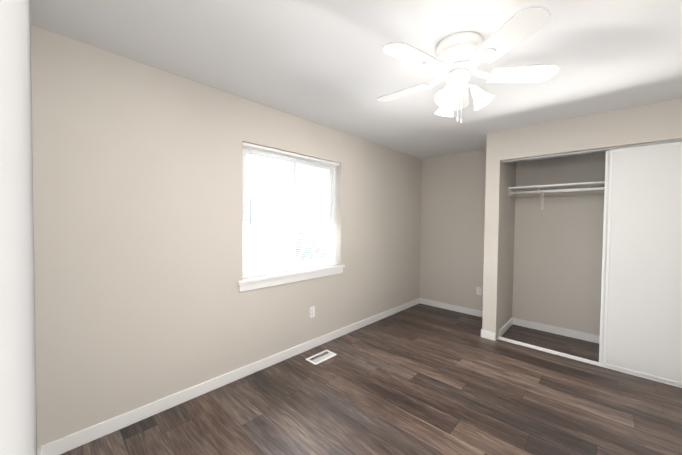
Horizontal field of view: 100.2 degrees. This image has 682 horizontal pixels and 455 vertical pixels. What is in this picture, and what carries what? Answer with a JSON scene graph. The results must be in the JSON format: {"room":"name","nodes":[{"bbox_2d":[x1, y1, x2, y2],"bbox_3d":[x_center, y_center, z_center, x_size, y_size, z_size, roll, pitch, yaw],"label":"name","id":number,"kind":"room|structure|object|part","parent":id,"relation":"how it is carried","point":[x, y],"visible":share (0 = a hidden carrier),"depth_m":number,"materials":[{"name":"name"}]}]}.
{"room":"empty bedroom","nodes":[
{"label":"empty bedroom","id":0,"kind":"room"},
{"bbox_2d":[0,0,36,454],"bbox_3d":[-0.494,0.158,0.344,3.470,2.440,0.150,2,2,43],"label":"wall","id":1,"kind":"structure","parent":0,"point":[18,422],"depth_m":0.30,"materials":[{"name":"paint"}]},
{"bbox_2d":[37,446,44,454],"bbox_3d":[-0.505,1.328,0.482,3.270,0.092,0.021,2,2,43],"label":"baseboard","id":2,"kind":"structure","parent":1,"relation":"attached to","point":[41,449],"depth_m":1.61,"materials":[{"name":"white wood"}]},
{"bbox_2d":[31,25,421,446],"bbox_3d":[-0.234,0.089,3.262,0.150,2.440,4.760,2,2,43],"label":"wall","id":3,"kind":"structure","parent":0,"point":[141,300],"depth_m":2.04,"materials":[{"name":"beige paint"}]},
{"bbox_2d":[42,298,420,454],"bbox_3d":[-0.189,1.265,3.236,0.017,0.092,4.460,2,2,43],"label":"baseboard","id":4,"kind":"structure","parent":3,"relation":"attached to","point":[80,438],"depth_m":2.19,"materials":[{"name":"white wood"}]},
{"bbox_2d":[239,142,342,291],"bbox_3d":[-0.475,-0.104,2.979,0.156,1.312,1.318,2,2,43],"label":"window","id":5,"kind":"structure","parent":3,"relation":"in","point":[331,244],"depth_m":2.94,"materials":[{"name":"white plastic"}]},
{"bbox_2d":[250,147,250,232],"bbox_3d":[-0.809,-0.335,2.552,0.013,0.770,0.010,0,1,-20],"label":"blind cord","id":6,"kind":"object","parent":5,"relation":"hanging from","point":[250,195],"depth_m":2.55,"materials":[{"name":"white plastic"}]},
{"bbox_3d":[-0.457,-0.157,2.962,0.030,1.199,1.232,2,2,43],"label":"window blind rails","id":7,"kind":"part","parent":5,"relation":"part of","materials":[{"name":"white plastic"}]},
{"bbox_2d":[237,264,344,284],"bbox_3d":[-0.451,0.469,2.966,0.107,0.030,1.348,2,2,43],"label":"window sill","id":8,"kind":"structure","parent":3,"relation":"attached to","point":[278,275],"depth_m":2.83,"materials":[{"name":"white wood"}]},
{"bbox_2d":[310,306,314,317],"bbox_3d":[-0.310,0.916,3.095,0.007,0.115,0.070,2,2,43],"label":"outlet","id":9,"kind":"object","parent":3,"relation":"attached to","point":[312,311],"visible":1,"depth_m":3.09,"materials":[{"name":"white plastic"}]},
{"bbox_2d":[30,0,681,158],"bbox_3d":[1.044,-1.138,2.043,3.620,0.100,4.760,2,2,43],"label":"ceiling","id":10,"kind":"structure","parent":0,"point":[330,64],"depth_m":1.78,"materials":[{"name":"white paint"}]},
{"bbox_2d":[377,6,559,122],"bbox_3d":[0.665,-0.849,1.724,1.038,0.469,1.068,2,2,43],"label":"ceiling fan","id":11,"kind":"object","parent":10,"relation":"attached to","point":[460,56],"visible":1,"depth_m":1.61,"materials":[{"name":"white plastic"}]},
{"bbox_2d":[60,303,681,454],"bbox_3d":[1.017,1.401,2.105,3.620,0.100,4.760,2,2,43],"label":"floor","id":12,"kind":"structure","parent":0,"point":[420,379],"depth_m":2.16,"materials":[{"name":"brown wood"}]},
{"bbox_2d":[305,350,336,364],"bbox_3d":[-0.199,1.315,2.900,0.155,0.009,0.296,2,2,43],"label":"floor vent","id":13,"kind":"object","parent":12,"relation":"in","point":[320,357],"visible":1,"depth_m":2.89,"materials":[{"name":"white metal"}]},
{"bbox_2d":[419,150,605,335],"bbox_3d":[2.664,0.110,3.702,3.470,2.440,0.150,2,2,43],"label":"wall","id":14,"kind":"structure","parent":0,"point":[557,266],"depth_m":3.77,"materials":[{"name":"beige paint"}]},
{"bbox_2d":[421,298,482,316],"bbox_3d":[1.792,1.257,4.426,1.212,0.092,0.021,2,2,43],"label":"baseboard","id":15,"kind":"structure","parent":14,"relation":"attached to","point":[456,308],"depth_m":4.46,"materials":[{"name":"white wood"}]},
{"bbox_2d":[476,287,481,294],"bbox_3d":[2.030,0.933,4.201,0.070,0.115,0.007,2,2,43],"label":"outlet","id":16,"kind":"object","parent":14,"relation":"attached to","point":[478,290],"visible":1,"depth_m":4.20,"materials":[{"name":"white plastic"}]},
{"bbox_2d":[508,181,604,209],"bbox_3d":[2.894,-0.345,3.114,1.808,0.284,0.378,2,2,43],"label":"closet shelf","id":17,"kind":"object","parent":14,"relation":"attached to","point":[582,188],"visible":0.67,"depth_m":3.41,"materials":[{"name":"white"}]},
{"bbox_3d":[2.820,-0.417,3.033,1.770,0.060,0.060,2,2,43],"label":"rod","id":18,"kind":"part","parent":17,"relation":"part of","materials":[{"name":"white metal"}]},
{"bbox_2d":[513,318,599,343],"bbox_3d":[3.000,1.298,3.287,1.819,0.092,0.017,2,2,43],"label":"baseboard","id":19,"kind":"structure","parent":14,"relation":"attached to","point":[520,322],"depth_m":3.56,"materials":[{"name":"white wood"}]},
{"bbox_2d":[482,98,681,339],"bbox_3d":[2.744,0.128,2.993,2.082,2.440,0.774,2,2,43],"label":"wall","id":20,"kind":"structure","parent":0,"point":[652,122],"depth_m":3.17,"materials":[{"name":"beige paint"}]},
{"bbox_2d":[481,329,492,337],"bbox_3d":[1.954,1.276,3.723,0.021,0.092,0.767,2,2,43],"label":"baseboard","id":21,"kind":"structure","parent":20,"relation":"attached to","point":[485,334],"depth_m":3.41,"materials":[{"name":"white wood"}]},
{"bbox_2d":[499,317,512,336],"bbox_3d":[2.127,1.279,3.672,0.017,0.092,0.606,2,2,43],"label":"baseboard","id":22,"kind":"structure","parent":20,"relation":"attached to","point":[510,322],"depth_m":3.65,"materials":[{"name":"white wood"}]},
{"bbox_2d":[497,337,681,387],"bbox_3d":[2.542,1.344,2.800,1.810,0.014,0.065,2,2,43],"label":"trim","id":23,"kind":"structure","parent":20,"relation":"attached to","point":[569,356],"depth_m":2.91,"materials":[{"name":"white wood"}]},
{"bbox_2d":[502,139,681,162],"bbox_3d":[2.565,-0.750,2.749,1.810,0.016,0.073,2,2,43],"label":"trim","id":24,"kind":"structure","parent":20,"relation":"attached to","point":[573,153],"depth_m":2.85,"materials":[{"name":"silver metal"}]},
{"bbox_2d":[599,150,609,363],"bbox_3d":[2.878,0.307,2.490,0.880,2.077,0.024,2,2,43],"label":"closet door","id":25,"kind":"structure","parent":20,"relation":"in","point":[604,252],"depth_m":2.77,"materials":[{"name":"white wood"}]},
{"bbox_2d":[603,141,681,384],"bbox_3d":[2.878,0.308,2.447,0.880,2.077,0.024,2,2,43],"label":"closet door","id":26,"kind":"structure","parent":20,"relation":"in","point":[643,316],"depth_m":2.57,"materials":[{"name":"white wood"}]},
{"label":"outside","id":27,"kind":"structure","parent":0,"visible":0},
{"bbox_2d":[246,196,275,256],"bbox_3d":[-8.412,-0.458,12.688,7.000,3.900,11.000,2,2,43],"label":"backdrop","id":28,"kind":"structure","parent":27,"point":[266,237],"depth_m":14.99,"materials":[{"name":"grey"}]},
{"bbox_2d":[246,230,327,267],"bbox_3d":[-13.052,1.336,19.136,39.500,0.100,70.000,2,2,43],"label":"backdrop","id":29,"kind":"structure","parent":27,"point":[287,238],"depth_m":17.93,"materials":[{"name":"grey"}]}
]}

